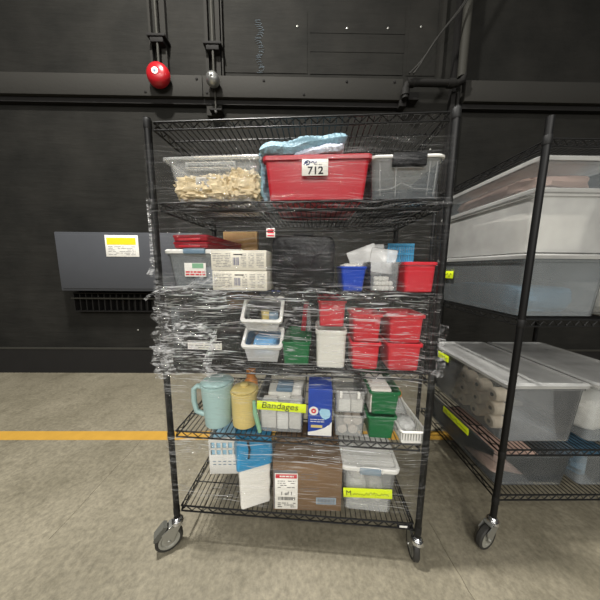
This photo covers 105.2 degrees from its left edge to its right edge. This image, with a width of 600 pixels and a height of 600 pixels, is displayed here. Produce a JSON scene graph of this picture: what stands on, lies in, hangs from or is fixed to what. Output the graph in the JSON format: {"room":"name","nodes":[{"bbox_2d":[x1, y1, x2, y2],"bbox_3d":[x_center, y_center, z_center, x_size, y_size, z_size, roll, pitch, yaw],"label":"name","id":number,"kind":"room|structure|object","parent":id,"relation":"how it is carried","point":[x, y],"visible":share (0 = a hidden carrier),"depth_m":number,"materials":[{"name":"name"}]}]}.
{"room":"warehouse storage area","nodes":[
{"label":"warehouse storage area","id":0,"kind":"room"},
{"bbox_2d":[0,0,599,349],"bbox_3d":[-0.017,-2.466,2.796,12.000,7.000,0.151,0,8,-1],"label":"wall","id":1,"kind":"structure","parent":0,"point":[64,168],"depth_m":2.80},
{"bbox_2d":[0,72,203,98],"bbox_3d":[-3.567,-2.468,2.635,4.897,0.220,0.090,0,8,-1],"label":"metal beam","id":2,"kind":"structure","parent":1,"relation":"attached to","point":[45,84],"depth_m":2.61,"materials":[{"name":"metal"}]},
{"bbox_2d":[54,232,207,290],"bbox_3d":[-2.051,-0.467,2.859,1.720,0.700,0.225,0,8,-1],"label":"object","id":3,"kind":"object","parent":1,"relation":"attached to","point":[87,261],"visible":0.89,"depth_m":2.75,"materials":[{"name":"metal"}]},
{"bbox_2d":[71,292,209,311],"bbox_3d":[-2.056,0.029,2.993,1.740,0.250,0.099,0,8,-1],"label":"air vent","id":4,"kind":"object","parent":1,"relation":"in","point":[81,296],"visible":0.77,"depth_m":2.99,"materials":[{"name":"metal"}]},
{"bbox_2d":[146,0,154,61],"bbox_3d":[-1.682,-3.754,2.498,0.025,2.394,0.049,0,8,-1],"label":"trim","id":5,"kind":"structure","parent":1,"relation":"attached to","point":[149,8],"depth_m":2.58,"materials":[{"name":"metal"}]},
{"bbox_2d":[146,0,170,61],"bbox_3d":[-1.577,-3.715,2.464,0.200,2.200,0.129,0,8,-1],"label":"conduit","id":6,"kind":"object","parent":1,"relation":"attached to","point":[158,40],"visible":0.94,"depth_m":2.53,"materials":[{"name":"metal"}]},
{"bbox_2d":[146,61,170,88],"bbox_3d":[-1.569,-2.489,2.538,0.252,0.252,0.144,0,8,-1],"label":"bell","id":7,"kind":"object","parent":1,"relation":"attached to","point":[158,74],"visible":1,"depth_m":2.50,"materials":[{"name":"red metal"}]},
{"bbox_2d":[158,0,169,71],"bbox_3d":[-1.534,-3.753,2.500,0.060,2.394,0.049,0,8,-1],"label":"trim","id":8,"kind":"structure","parent":1,"relation":"attached to","point":[162,3],"depth_m":2.58,"materials":[{"name":"metal"}]},
{"bbox_2d":[0,96,397,109],"bbox_3d":[-2.417,-2.326,2.688,7.200,0.054,0.051,0,8,-1],"label":"trim","id":9,"kind":"structure","parent":1,"relation":"attached to","point":[40,100],"depth_m":2.69,"materials":[{"name":"metal"}]},
{"bbox_2d":[203,0,210,72],"bbox_3d":[-1.052,-3.750,2.506,0.035,2.394,0.049,0,8,-1],"label":"trim","id":10,"kind":"structure","parent":1,"relation":"attached to","point":[205,2],"depth_m":2.58,"materials":[{"name":"metal"}]},
{"bbox_2d":[206,70,219,89],"bbox_3d":[-0.969,-2.449,2.546,0.150,0.150,0.152,0,8,-1],"label":"gong","id":11,"kind":"object","parent":1,"relation":"attached to","point":[212,78],"visible":1,"depth_m":2.52,"materials":[{"name":"silver metal"}]},
{"bbox_2d":[203,0,223,70],"bbox_3d":[-0.967,-3.647,2.481,0.200,2.200,0.129,0,8,-1],"label":"conduit","id":12,"kind":"object","parent":1,"relation":"attached to","point":[213,48],"visible":0.93,"depth_m":2.54,"materials":[{"name":"metal"}]},
{"bbox_2d":[213,0,221,75],"bbox_3d":[-0.930,-3.749,2.507,0.060,2.394,0.049,0,8,-1],"label":"trim","id":13,"kind":"structure","parent":1,"relation":"attached to","point":[216,3],"depth_m":2.58,"materials":[{"name":"metal"}]},
{"bbox_2d":[220,0,224,75],"bbox_3d":[-0.877,-3.748,2.508,0.015,2.394,0.049,0,8,-1],"label":"trim","id":14,"kind":"structure","parent":1,"relation":"attached to","point":[221,1],"depth_m":2.59,"materials":[{"name":"metal"}]},
{"bbox_2d":[224,10,306,73],"bbox_3d":[-0.391,-2.969,2.643,0.960,0.633,0.005,0,8,-1],"label":"wall panel","id":15,"kind":"object","parent":1,"relation":"attached to","point":[283,45],"depth_m":2.64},
{"bbox_2d":[0,349,599,373],"bbox_3d":[-0.043,0.848,3.163,12.000,0.335,0.029,0,8,-1],"label":"baseboard","id":16,"kind":"structure","parent":1,"relation":"attached to","point":[11,360],"depth_m":3.12,"materials":[{"name":"black"}]},
{"bbox_2d":[0,347,599,351],"bbox_3d":[-0.042,0.673,3.136,12.000,0.016,0.040,0,8,-1],"label":"trim","id":17,"kind":"structure","parent":1,"relation":"attached to","point":[116,348],"depth_m":3.10,"materials":[{"name":"metal"}]},
{"bbox_2d":[202,75,402,102],"bbox_3d":[0.036,-2.444,2.678,2.297,0.220,0.089,0,8,-1],"label":"metal beam","id":18,"kind":"structure","parent":1,"relation":"attached to","point":[231,87],"depth_m":2.64,"materials":[{"name":"metal"}]},
{"bbox_2d":[310,52,402,75],"bbox_3d":[0.662,-2.761,2.683,1.090,0.228,0.006,0,8,-1],"label":"wall panel","id":19,"kind":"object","parent":1,"relation":"attached to","point":[331,63],"depth_m":2.68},
{"bbox_2d":[310,33,403,52],"bbox_3d":[0.664,-2.970,2.655,1.090,0.188,0.006,0,8,-1],"label":"wall panel","id":20,"kind":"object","parent":1,"relation":"attached to","point":[320,42],"depth_m":2.65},
{"bbox_2d":[310,4,405,34],"bbox_3d":[0.665,-3.205,2.622,1.090,0.283,0.006,0,8,-1],"label":"wall panel","id":21,"kind":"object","parent":1,"relation":"attached to","point":[359,19],"depth_m":2.62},
{"bbox_2d":[406,0,438,75],"bbox_3d":[1.419,-3.041,2.653,0.340,0.803,0.005,0,8,-1],"label":"trim","id":22,"kind":"structure","parent":1,"relation":"attached to","point":[424,13],"depth_m":2.65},
{"bbox_2d":[396,72,467,111],"bbox_3d":[1.517,-2.402,2.650,0.736,0.309,0.181,0,8,-1],"label":"pipe","id":23,"kind":"object","parent":1,"relation":"attached to","point":[407,97],"visible":0.97,"depth_m":2.58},
{"bbox_2d":[457,0,473,78],"bbox_3d":[1.841,-3.713,2.437,0.090,2.400,0.088,0,8,-1],"label":"conduit","id":24,"kind":"object","parent":23,"relation":"attached to","point":[468,8],"visible":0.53,"depth_m":2.52,"materials":[{"name":"metal"}]},
{"bbox_2d":[436,0,447,78],"bbox_3d":[1.635,-3.732,2.538,0.040,2.394,0.049,0,8,-1],"label":"trim","id":25,"kind":"structure","parent":1,"relation":"attached to","point":[444,2],"depth_m":2.63,"materials":[{"name":"metal"}]},
{"bbox_2d":[426,0,463,374],"bbox_3d":[1.795,-1.944,2.782,0.050,6.000,0.059,0,8,-1],"label":"trim","id":26,"kind":"structure","parent":1,"relation":"attached to","point":[458,19],"depth_m":2.79,"materials":[{"name":"metal"}]},
{"bbox_2d":[459,80,599,105],"bbox_3d":[3.949,-2.417,2.725,4.070,0.220,0.090,0,8,-1],"label":"trim","id":27,"kind":"structure","parent":1,"relation":"attached to","point":[472,91],"depth_m":2.67,"materials":[{"name":"metal"}]},
{"bbox_2d":[461,104,599,113],"bbox_3d":[3.948,-2.284,2.763,4.070,0.054,0.050,0,8,-1],"label":"trim","id":28,"kind":"structure","parent":1,"relation":"attached to","point":[465,107],"depth_m":2.73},
{"bbox_2d":[0,373,599,599],"bbox_3d":[-0.008,1.532,-0.192,12.000,0.100,9.000,0,8,-1],"label":"floor","id":29,"kind":"structure","parent":0,"point":[540,550],"depth_m":1.29,"materials":[{"name":"concrete"}]},
{"bbox_2d":[0,431,452,439],"bbox_3d":[-2.082,1.164,1.971,7.900,0.002,0.104,0,8,-1],"label":"floor stripe","id":30,"kind":"object","parent":29,"relation":"on","point":[4,435],"depth_m":1.98,"materials":[{"name":"yellow paint"}]},
{"bbox_2d":[143,105,461,562],"bbox_3d":[-0.025,0.241,1.328,1.402,2.039,0.760,1,8,4],"label":"wire shelving unit","id":31,"kind":"object","parent":29,"relation":"on","point":[169,534],"visible":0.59,"depth_m":1.05,"materials":[{"name":"black metal"}]},
{"bbox_2d":[171,299,206,359],"bbox_3d":[-0.584,0.145,1.250,0.044,0.260,0.300,1,8,4],"label":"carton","id":32,"kind":"object","parent":31,"relation":"on","point":[182,314],"visible":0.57,"depth_m":1.17,"materials":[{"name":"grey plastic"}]},
{"bbox_2d":[165,248,241,288],"bbox_3d":[-0.427,-0.164,1.223,0.363,0.183,0.411,1,8,4],"label":"storage bin","id":33,"kind":"object","parent":31,"relation":"on","point":[183,270],"visible":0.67,"depth_m":1.08,"materials":[{"name":"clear plastic"}]},
{"bbox_2d":[195,266,212,284],"bbox_3d":[-0.407,-0.134,1.235,0.266,0.108,0.306,1,8,4],"label":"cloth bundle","id":34,"kind":"object","parent":33,"relation":"in","point":[208,280],"visible":0.18,"depth_m":1.10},
{"bbox_2d":[173,242,241,249],"bbox_3d":[-0.465,-0.271,1.218,0.170,0.031,0.404,2,8,8],"label":"tray","id":35,"kind":"object","parent":33,"relation":"on","point":[178,245],"visible":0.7,"depth_m":1.03,"materials":[{"name":"red plastic"}]},
{"bbox_2d":[173,235,241,248],"bbox_3d":[-0.465,-0.301,1.214,0.170,0.031,0.404,2,8,8],"label":"tray","id":36,"kind":"object","parent":35,"relation":"on","point":[177,238],"visible":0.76,"depth_m":1.03,"materials":[{"name":"red plastic"}]},
{"bbox_2d":[191,373,233,428],"bbox_3d":[-0.433,0.514,1.185,0.189,0.240,0.165,5,9,31],"label":"pitcher","id":37,"kind":"object","parent":31,"relation":"on","point":[216,396],"visible":0.92,"depth_m":1.13,"materials":[{"name":"teal plastic"}]},
{"bbox_2d":[184,326,245,359],"bbox_3d":[-0.421,0.218,1.187,0.285,0.135,0.145,1,8,4],"label":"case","id":38,"kind":"object","parent":31,"relation":"on","point":[232,343],"visible":0.78,"depth_m":1.12,"materials":[{"name":"black plastic"}]},
{"bbox_2d":[165,155,269,219],"bbox_3d":[-0.352,-0.529,1.149,0.428,0.175,0.426,1,8,4],"label":"storage bin","id":39,"kind":"object","parent":31,"relation":"on","point":[175,172],"visible":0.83,"depth_m":1.05,"materials":[{"name":"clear plastic"}]},
{"bbox_2d":[174,175,209,206],"bbox_3d":[-0.457,-0.488,1.037,0.204,0.112,0.171,-1,8,-8],"label":"bundle","id":40,"kind":"object","parent":39,"relation":"in","point":[187,189],"visible":0.51,"depth_m":0.97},
{"bbox_2d":[200,173,234,206],"bbox_3d":[-0.344,-0.489,1.030,0.200,0.118,0.189,3,8,15],"label":"bundle","id":41,"kind":"object","parent":39,"relation":"in","point":[217,190],"visible":0.48,"depth_m":0.96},
{"bbox_2d":[226,166,261,206],"bbox_3d":[-0.240,-0.498,1.021,0.168,0.138,0.184,-1,8,-13],"label":"bundle","id":42,"kind":"object","parent":39,"relation":"in","point":[245,184],"visible":0.71,"depth_m":0.95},
{"bbox_2d":[208,420,237,473],"bbox_3d":[-0.446,0.908,1.442,0.182,0.235,0.182,0,8,-1],"label":"basket","id":43,"kind":"object","parent":31,"relation":"on","point":[223,461],"visible":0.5,"depth_m":1.36,"materials":[{"name":"white plastic"}]},
{"bbox_2d":[207,306,245,326],"bbox_3d":[-0.423,0.150,1.443,0.240,0.200,0.180,1,8,4],"label":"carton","id":44,"kind":"object","parent":31,"relation":"on","point":[232,320],"visible":0.2,"depth_m":1.35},
{"bbox_2d":[227,292,257,308],"bbox_3d":[-0.359,-0.002,1.448,0.160,0.100,0.120,1,8,4],"label":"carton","id":45,"kind":"object","parent":44,"relation":"on","point":[231,305],"visible":0.35,"depth_m":1.39,"materials":[{"name":"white cardboard"}]},
{"bbox_2d":[212,270,273,290],"bbox_3d":[-0.257,-0.104,1.148,0.246,0.087,0.281,1,8,4],"label":"carton","id":46,"kind":"object","parent":31,"relation":"on","point":[222,279],"visible":0.99,"depth_m":1.01,"materials":[{"name":"grey"}]},
{"bbox_2d":[211,250,271,270],"bbox_3d":[-0.259,-0.192,1.136,0.246,0.087,0.281,1,8,4],"label":"carton","id":47,"kind":"object","parent":46,"relation":"on","point":[253,260],"visible":0.96,"depth_m":1.00,"materials":[{"name":"grey"}]},
{"bbox_2d":[230,381,257,429],"bbox_3d":[-0.283,0.527,1.177,0.140,0.218,0.140,1,8,4],"label":"pitcher","id":48,"kind":"object","parent":31,"relation":"on","point":[243,393],"visible":0.92,"depth_m":1.13,"materials":[{"name":"yellow plastic"}]},
{"bbox_2d":[235,424,272,508],"bbox_3d":[-0.246,0.869,1.222,0.188,0.375,0.160,-2,8,-19],"label":"sack","id":49,"kind":"object","parent":31,"relation":"on","point":[253,471],"visible":0.84,"depth_m":1.16,"materials":[{"name":"paper"}]},
{"bbox_2d":[241,319,288,361],"bbox_3d":[-0.167,0.196,1.226,0.194,0.152,0.352,1,8,4],"label":"bin","id":50,"kind":"object","parent":31,"relation":"on","point":[249,335],"visible":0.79,"depth_m":1.11,"materials":[{"name":"white"}]},
{"bbox_2d":[240,294,288,330],"bbox_3d":[-0.166,0.046,1.206,0.194,0.155,0.352,1,8,4],"label":"bin","id":51,"kind":"object","parent":50,"relation":"on","point":[245,311],"visible":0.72,"depth_m":1.10,"materials":[{"name":"white"}]},
{"bbox_2d":[253,331,280,355],"bbox_3d":[-0.168,0.217,1.228,0.133,0.098,0.245,1,8,4],"label":"bundle","id":52,"kind":"object","parent":50,"relation":"in","point":[272,340],"visible":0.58,"depth_m":1.12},
{"bbox_2d":[259,154,272,213],"bbox_3d":[-0.150,-0.526,1.058,0.048,0.200,0.200,1,8,6],"label":"pad","id":53,"kind":"object","parent":31,"relation":"on","point":[264,187],"visible":0.55,"depth_m":0.97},
{"bbox_2d":[257,366,307,432],"bbox_3d":[-0.079,0.533,1.270,0.241,0.185,0.364,1,8,4],"label":"storage bin","id":54,"kind":"object","parent":31,"relation":"on","point":[261,405],"visible":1,"depth_m":1.09,"materials":[{"name":"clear plastic"}]},
{"bbox_2d":[261,395,277,427],"bbox_3d":[-0.152,0.566,1.168,0.075,0.135,0.070,1,8,4],"label":"packet","id":55,"kind":"object","parent":54,"relation":"in","point":[269,417],"visible":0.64,"depth_m":1.14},
{"bbox_2d":[268,383,290,402],"bbox_3d":[-0.110,0.549,1.274,0.120,0.140,0.100,0,8,-1],"label":"packet","id":56,"kind":"object","parent":54,"relation":"in","point":[272,389],"visible":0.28,"depth_m":1.22,"materials":[{"name":"paper"}]},
{"bbox_2d":[276,379,293,391],"bbox_3d":[-0.080,0.466,1.250,0.085,0.022,0.100,1,8,4],"label":"packet","id":57,"kind":"object","parent":56,"relation":"on","point":[283,385],"visible":1,"depth_m":1.23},
{"bbox_2d":[277,411,288,428],"bbox_3d":[-0.084,0.591,1.152,0.055,0.090,0.050,1,8,5],"label":"packet","id":58,"kind":"object","parent":54,"relation":"in","point":[282,416],"visible":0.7,"depth_m":1.13,"materials":[{"name":"white paper"}]},
{"bbox_2d":[289,395,302,428],"bbox_3d":[-0.019,0.565,1.159,0.060,0.140,0.070,2,8,9],"label":"packet","id":59,"kind":"object","parent":54,"relation":"in","point":[295,418],"visible":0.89,"depth_m":1.13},
{"bbox_2d":[146,200,444,470],"bbox_3d":[-0.019,0.161,1.293,1.279,1.678,0.680,1,8,4],"label":"wrap","id":60,"kind":"object","parent":31,"relation":"attached to","point":[216,291],"visible":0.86,"depth_m":1.00,"materials":[{"name":"plastic"}]},
{"bbox_2d":[283,313,309,328],"bbox_3d":[-0.020,0.170,1.469,0.160,0.160,0.100,1,8,4],"label":"carton","id":61,"kind":"object","parent":31,"relation":"on","point":[294,319],"visible":0.3,"depth_m":1.42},
{"bbox_2d":[282,326,311,364],"bbox_3d":[-0.009,0.230,1.203,0.136,0.114,0.300,1,8,4],"label":"storage bin","id":62,"kind":"object","parent":31,"relation":"on","point":[297,353],"visible":0.88,"depth_m":1.07,"materials":[{"name":"green plastic"}]},
{"bbox_2d":[272,233,334,289],"bbox_3d":[0.018,-0.186,1.120,0.285,0.261,0.197,1,8,4],"label":"case","id":63,"kind":"object","parent":31,"relation":"on","point":[300,261],"visible":1,"depth_m":1.03,"materials":[{"name":"grey"}]},
{"bbox_2d":[273,422,342,510],"bbox_3d":[0.039,0.914,1.297,0.344,0.270,0.314,1,8,1],"label":"carton","id":64,"kind":"object","parent":31,"relation":"on","point":[316,485],"visible":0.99,"depth_m":1.15,"materials":[{"name":"brown cardboard"}]},
{"bbox_2d":[278,481,295,506],"bbox_3d":[-0.067,0.973,1.149,0.090,0.150,0.001,1,8,1],"label":"print","id":65,"kind":"object","parent":64,"relation":"attached to","point":[283,498],"depth_m":1.15},
{"bbox_2d":[263,153,371,219],"bbox_3d":[0.080,-0.521,1.128,0.440,0.172,0.440,1,8,4],"label":"storage bin","id":66,"kind":"object","parent":31,"relation":"on","point":[317,177],"visible":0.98,"depth_m":0.94,"materials":[{"name":"red plastic"}]},
{"bbox_2d":[259,133,347,157],"bbox_3d":[0.007,-0.660,1.055,0.359,0.130,0.299,0,8,-2],"label":"pad","id":67,"kind":"object","parent":66,"relation":"on","point":[270,148],"visible":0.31,"depth_m":0.92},
{"bbox_2d":[294,143,343,154],"bbox_3d":[0.084,-0.609,0.974,0.200,0.070,0.140,2,8,10],"label":"pad","id":68,"kind":"object","parent":66,"relation":"on","point":[333,148],"visible":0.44,"depth_m":0.91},
{"bbox_2d":[308,377,332,435],"bbox_3d":[0.099,0.523,1.149,0.112,0.240,0.142,1,8,4],"label":"box","id":69,"kind":"object","parent":31,"relation":"on","point":[320,391],"visible":0.93,"depth_m":1.08,"materials":[{"name":"blue cardboard"}]},
{"bbox_2d":[315,321,346,367],"bbox_3d":[0.146,0.210,1.123,0.142,0.178,0.200,1,8,4],"label":"storage bin","id":70,"kind":"object","parent":31,"relation":"on","point":[326,337],"visible":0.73,"depth_m":1.03,"materials":[{"name":"white plastic"}]},
{"bbox_2d":[332,381,364,435],"bbox_3d":[0.242,0.574,1.234,0.157,0.118,0.330,1,8,4],"label":"storage bin","id":71,"kind":"object","parent":31,"relation":"on","point":[347,433],"visible":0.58,"depth_m":1.12,"materials":[{"name":"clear plastic"}]},
{"bbox_2d":[330,368,367,412],"bbox_3d":[0.243,0.456,1.216,0.157,0.118,0.333,1,8,4],"label":"storage bin","id":72,"kind":"object","parent":71,"relation":"on","point":[358,384],"visible":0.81,"depth_m":1.13,"materials":[{"name":"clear plastic"}]},
{"bbox_2d":[337,390,349,410],"bbox_3d":[0.212,0.489,1.117,0.055,0.062,0.080,1,8,4],"label":"packet","id":73,"kind":"object","parent":72,"relation":"in","point":[343,403],"visible":1,"depth_m":1.08,"materials":[{"name":"white paper"}]},
{"bbox_2d":[349,391,362,411],"bbox_3d":[0.270,0.490,1.114,0.052,0.062,0.080,1,8,4],"label":"packet","id":74,"kind":"object","parent":72,"relation":"in","point":[356,404],"visible":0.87,"depth_m":1.08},
{"bbox_2d":[336,266,366,291],"bbox_3d":[0.240,-0.107,1.117,0.116,0.110,0.260,1,8,4],"label":"storage bin","id":75,"kind":"object","parent":31,"relation":"on","point":[350,278],"visible":1,"depth_m":1.00,"materials":[{"name":"blue plastic"}]},
{"bbox_2d":[346,333,381,368],"bbox_3d":[0.298,0.240,1.100,0.138,0.127,0.170,1,8,4],"label":"storage bin","id":76,"kind":"object","parent":31,"relation":"on","point":[367,352],"visible":0.8,"depth_m":1.03,"materials":[{"name":"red plastic"}]},
{"bbox_2d":[347,308,382,341],"bbox_3d":[0.299,0.114,1.082,0.138,0.127,0.170,1,8,4],"label":"storage bin","id":77,"kind":"object","parent":76,"relation":"on","point":[360,335],"visible":0.84,"depth_m":1.01,"materials":[{"name":"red plastic"}]},
{"bbox_2d":[338,434,399,511],"bbox_3d":[0.351,0.925,1.239,0.288,0.270,0.251,1,8,6],"label":"storage bin","id":78,"kind":"object","parent":31,"relation":"on","point":[389,467],"visible":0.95,"depth_m":1.16,"materials":[{"name":"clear plastic"}]},
{"bbox_2d":[346,470,365,498],"bbox_3d":[0.300,0.989,1.255,0.103,0.125,0.146,1,8,4],"label":"packet","id":79,"kind":"object","parent":78,"relation":"in","point":[351,482],"visible":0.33,"depth_m":1.21,"materials":[{"name":"white paper"}]},
{"bbox_2d":[365,475,381,500],"bbox_3d":[0.404,1.002,1.252,0.085,0.102,0.148,1,8,4],"label":"packet","id":80,"kind":"object","parent":78,"relation":"in","point":[372,482],"visible":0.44,"depth_m":1.22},
{"bbox_2d":[358,262,400,291],"bbox_3d":[0.372,-0.117,1.121,0.134,0.130,0.300,1,8,4],"label":"storage bin","id":81,"kind":"object","parent":31,"relation":"on","point":[388,268],"visible":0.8,"depth_m":1.06,"materials":[{"name":"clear plastic"}]},
{"bbox_2d":[363,401,396,437],"bbox_3d":[0.390,0.575,1.226,0.139,0.121,0.340,1,8,4],"label":"storage bin","id":82,"kind":"object","parent":31,"relation":"on","point":[377,425],"visible":0.45,"depth_m":1.07,"materials":[{"name":"green plastic"}]},
{"bbox_2d":[359,363,400,413],"bbox_3d":[0.399,0.455,1.208,0.143,0.121,0.340,1,8,4],"label":"storage bin","id":83,"kind":"object","parent":82,"relation":"on","point":[382,402],"visible":0.61,"depth_m":1.06,"materials":[{"name":"green plastic"}]},
{"bbox_2d":[379,243,414,275],"bbox_3d":[0.551,-0.198,1.326,0.140,0.237,0.145,1,8,4],"label":"basket","id":84,"kind":"object","parent":31,"relation":"on","point":[405,252],"visible":0.4,"depth_m":1.25,"materials":[{"name":"blue plastic"}]},
{"bbox_2d":[357,152,444,218],"bbox_3d":[0.435,-0.513,1.094,0.296,0.171,0.411,1,8,4],"label":"storage bin","id":85,"kind":"object","parent":31,"relation":"on","point":[417,173],"visible":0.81,"depth_m":1.01,"materials":[{"name":"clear plastic"}]},
{"bbox_2d":[379,333,422,370],"bbox_3d":[0.465,0.243,1.089,0.159,0.127,0.170,1,8,4],"label":"storage bin","id":86,"kind":"object","parent":31,"relation":"on","point":[392,356],"visible":0.8,"depth_m":1.02,"materials":[{"name":"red plastic"}]},
{"bbox_2d":[379,308,425,342],"bbox_3d":[0.466,0.117,1.071,0.159,0.127,0.170,1,8,4],"label":"storage bin","id":87,"kind":"object","parent":86,"relation":"on","point":[391,329],"visible":0.81,"depth_m":1.00,"materials":[{"name":"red plastic"}]},
{"bbox_2d":[393,398,423,442],"bbox_3d":[0.524,0.612,1.185,0.124,0.062,0.282,1,8,1],"label":"basket","id":88,"kind":"object","parent":31,"relation":"on","point":[416,436],"visible":0.51,"depth_m":1.13,"materials":[{"name":"white plastic"}]},
{"bbox_2d":[381,262,437,292],"bbox_3d":[0.514,-0.117,1.130,0.140,0.130,0.360,1,8,4],"label":"storage bin","id":89,"kind":"object","parent":31,"relation":"on","point":[413,277],"visible":0.77,"depth_m":0.96,"materials":[{"name":"red plastic"}]},
{"bbox_3d":[0.167,0.181,1.387,0.120,0.165,0.240,1,8,4],"label":"carton","id":90,"kind":"object","parent":31,"relation":"on","visible":0},
{"bbox_2d":[317,294,346,326],"bbox_3d":[0.156,0.045,1.192,0.132,0.125,0.300,1,8,4],"label":"storage bin","id":91,"kind":"object","parent":90,"relation":"on","point":[327,318],"visible":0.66,"depth_m":1.05,"materials":[{"name":"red plastic"}]},
{"bbox_3d":[-0.368,-0.201,1.492,0.260,0.183,0.100,1,8,4],"label":"carton","id":92,"kind":"object","parent":31,"relation":"on","visible":0},
{"bbox_2d":[223,232,258,249],"bbox_3d":[-0.369,-0.356,1.440,0.214,0.135,0.040,1,8,4],"label":"box","id":93,"kind":"object","parent":92,"relation":"on","point":[249,240],"visible":0.49,"depth_m":1.42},
{"bbox_2d":[416,114,599,549],"bbox_3d":[1.430,0.223,1.456,1.042,2.065,0.848,0,8,-1],"label":"wire shelving unit","id":94,"kind":"object","parent":29,"relation":"on","point":[485,536],"visible":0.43,"depth_m":1.16,"materials":[{"name":"black metal"}]},
{"bbox_2d":[432,395,572,484],"bbox_3d":[1.232,0.862,1.541,0.425,0.200,0.678,0,8,-1],"label":"storage bin","id":95,"kind":"object","parent":94,"relation":"on","point":[533,470],"visible":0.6,"depth_m":1.27,"materials":[{"name":"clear plastic"}]},
{"bbox_2d":[448,407,535,473],"bbox_3d":[1.232,0.905,1.545,0.344,0.103,0.579,0,8,-1],"label":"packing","id":96,"kind":"object","parent":95,"relation":"in","point":[489,462],"visible":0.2,"depth_m":1.38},
{"bbox_2d":[430,341,591,440],"bbox_3d":[1.237,0.538,1.496,0.437,0.335,0.694,0,8,-1],"label":"storage bin","id":97,"kind":"object","parent":94,"relation":"on","point":[493,364],"visible":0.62,"depth_m":1.32,"materials":[{"name":"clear plastic"}]},
{"bbox_2d":[470,402,489,415],"bbox_3d":[1.102,0.668,1.407,0.076,0.076,0.076,0,8,-1],"label":"roll","id":98,"kind":"object","parent":97,"relation":"in","point":[478,409],"visible":0.8,"depth_m":1.39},
{"bbox_2d":[472,390,490,402],"bbox_3d":[1.102,0.588,1.396,0.076,0.076,0.076,0,8,-1],"label":"roll","id":99,"kind":"object","parent":98,"relation":"on","point":[478,396],"visible":0.86,"depth_m":1.37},
{"bbox_2d":[473,378,492,390],"bbox_3d":[1.103,0.509,1.385,0.076,0.076,0.076,0,8,-1],"label":"roll","id":100,"kind":"object","parent":99,"relation":"on","point":[481,384],"visible":0.91,"depth_m":1.36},
{"bbox_2d":[484,413,502,427],"bbox_3d":[1.103,0.683,1.298,0.076,0.076,0.076,0,8,-1],"label":"roll","id":101,"kind":"object","parent":97,"relation":"in","point":[493,421],"visible":0.8,"depth_m":1.28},
{"bbox_2d":[486,400,504,414],"bbox_3d":[1.103,0.604,1.287,0.076,0.076,0.076,0,8,-1],"label":"roll","id":102,"kind":"object","parent":101,"relation":"on","point":[495,408],"visible":0.81,"depth_m":1.27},
{"bbox_2d":[488,387,506,401],"bbox_3d":[1.104,0.524,1.276,0.076,0.076,0.076,0,8,-1],"label":"roll","id":103,"kind":"object","parent":102,"relation":"on","point":[497,394],"visible":0.88,"depth_m":1.25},
{"bbox_2d":[437,254,599,316],"bbox_3d":[1.243,-0.108,1.407,0.437,0.300,0.694,0,8,-1],"label":"storage bin","id":104,"kind":"object","parent":94,"relation":"on","point":[483,259],"visible":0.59,"depth_m":1.25,"materials":[{"name":"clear plastic"}]},
{"bbox_2d":[450,281,571,311],"bbox_3d":[1.245,-0.037,1.416,0.354,0.143,0.565,0,8,-1],"label":"cloth","id":105,"kind":"object","parent":104,"relation":"in","point":[497,295],"visible":0.91,"depth_m":1.22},
{"bbox_2d":[441,187,599,258],"bbox_3d":[1.245,-0.400,1.367,0.437,0.285,0.694,0,8,-1],"label":"storage bin","id":106,"kind":"object","parent":104,"relation":"on","point":[461,238],"visible":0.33,"depth_m":1.26,"materials":[{"name":"white"}]},
{"bbox_2d":[443,155,599,207],"bbox_3d":[1.247,-0.608,1.338,0.437,0.130,0.694,0,8,-1],"label":"storage bin","id":107,"kind":"object","parent":106,"relation":"on","point":[556,167],"visible":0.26,"depth_m":1.14,"materials":[{"name":"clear plastic"}]},
{"bbox_2d":[457,175,589,212],"bbox_3d":[1.245,-0.591,1.341,0.358,0.083,0.575,0,8,-1],"label":"packing","id":108,"kind":"object","parent":107,"relation":"in","point":[567,180],"visible":0.48,"depth_m":1.14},
{"bbox_2d":[465,213,587,257],"bbox_3d":[1.247,-0.368,1.373,0.358,0.208,0.579,0,8,-1],"label":"packing","id":109,"kind":"object","parent":106,"relation":"in","point":[558,232],"visible":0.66,"depth_m":1.14,"materials":[{"name":"plastic"}]},
{"bbox_2d":[487,341,599,440],"bbox_3d":[1.690,0.541,1.502,0.437,0.335,0.694,0,8,-1],"label":"storage bin","id":110,"kind":"object","parent":94,"relation":"on","point":[586,370],"visible":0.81,"depth_m":1.46,"materials":[{"name":"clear plastic"}]},
{"bbox_2d":[501,365,599,429],"bbox_3d":[1.686,0.599,1.501,0.349,0.208,0.578,0,8,-1],"label":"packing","id":111,"kind":"object","parent":110,"relation":"in","point":[587,416],"visible":0.3,"depth_m":1.29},
{"bbox_2d":[491,399,599,484],"bbox_3d":[1.687,0.865,1.547,0.421,0.200,0.678,0,8,-1],"label":"storage bin","id":112,"kind":"object","parent":94,"relation":"on","point":[591,476],"visible":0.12,"depth_m":1.24,"materials":[{"name":"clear plastic"}]},
{"bbox_2d":[512,405,599,474],"bbox_3d":[1.686,0.907,1.553,0.363,0.103,0.573,0,8,-1],"label":"cloth","id":113,"kind":"object","parent":112,"relation":"in","point":[577,464],"visible":0.3,"depth_m":1.41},
{"bbox_2d":[499,257,599,314],"bbox_3d":[1.696,-0.105,1.412,0.437,0.300,0.694,0,8,-1],"label":"storage bin","id":114,"kind":"object","parent":94,"relation":"on","point":[575,261],"visible":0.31,"depth_m":1.35,"materials":[{"name":"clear plastic"}]},
{"bbox_2d":[519,280,599,311],"bbox_3d":[1.699,-0.041,1.419,0.352,0.158,0.559,0,8,-1],"label":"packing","id":115,"kind":"object","parent":114,"relation":"in","point":[583,292],"visible":0.49,"depth_m":1.27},
{"bbox_2d":[542,198,596,258],"bbox_3d":[1.698,-0.397,1.372,0.437,0.285,0.694,0,8,-1],"label":"storage bin","id":116,"kind":"object","parent":114,"relation":"on","point":[584,210],"visible":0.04,"depth_m":1.37,"materials":[{"name":"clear plastic"}]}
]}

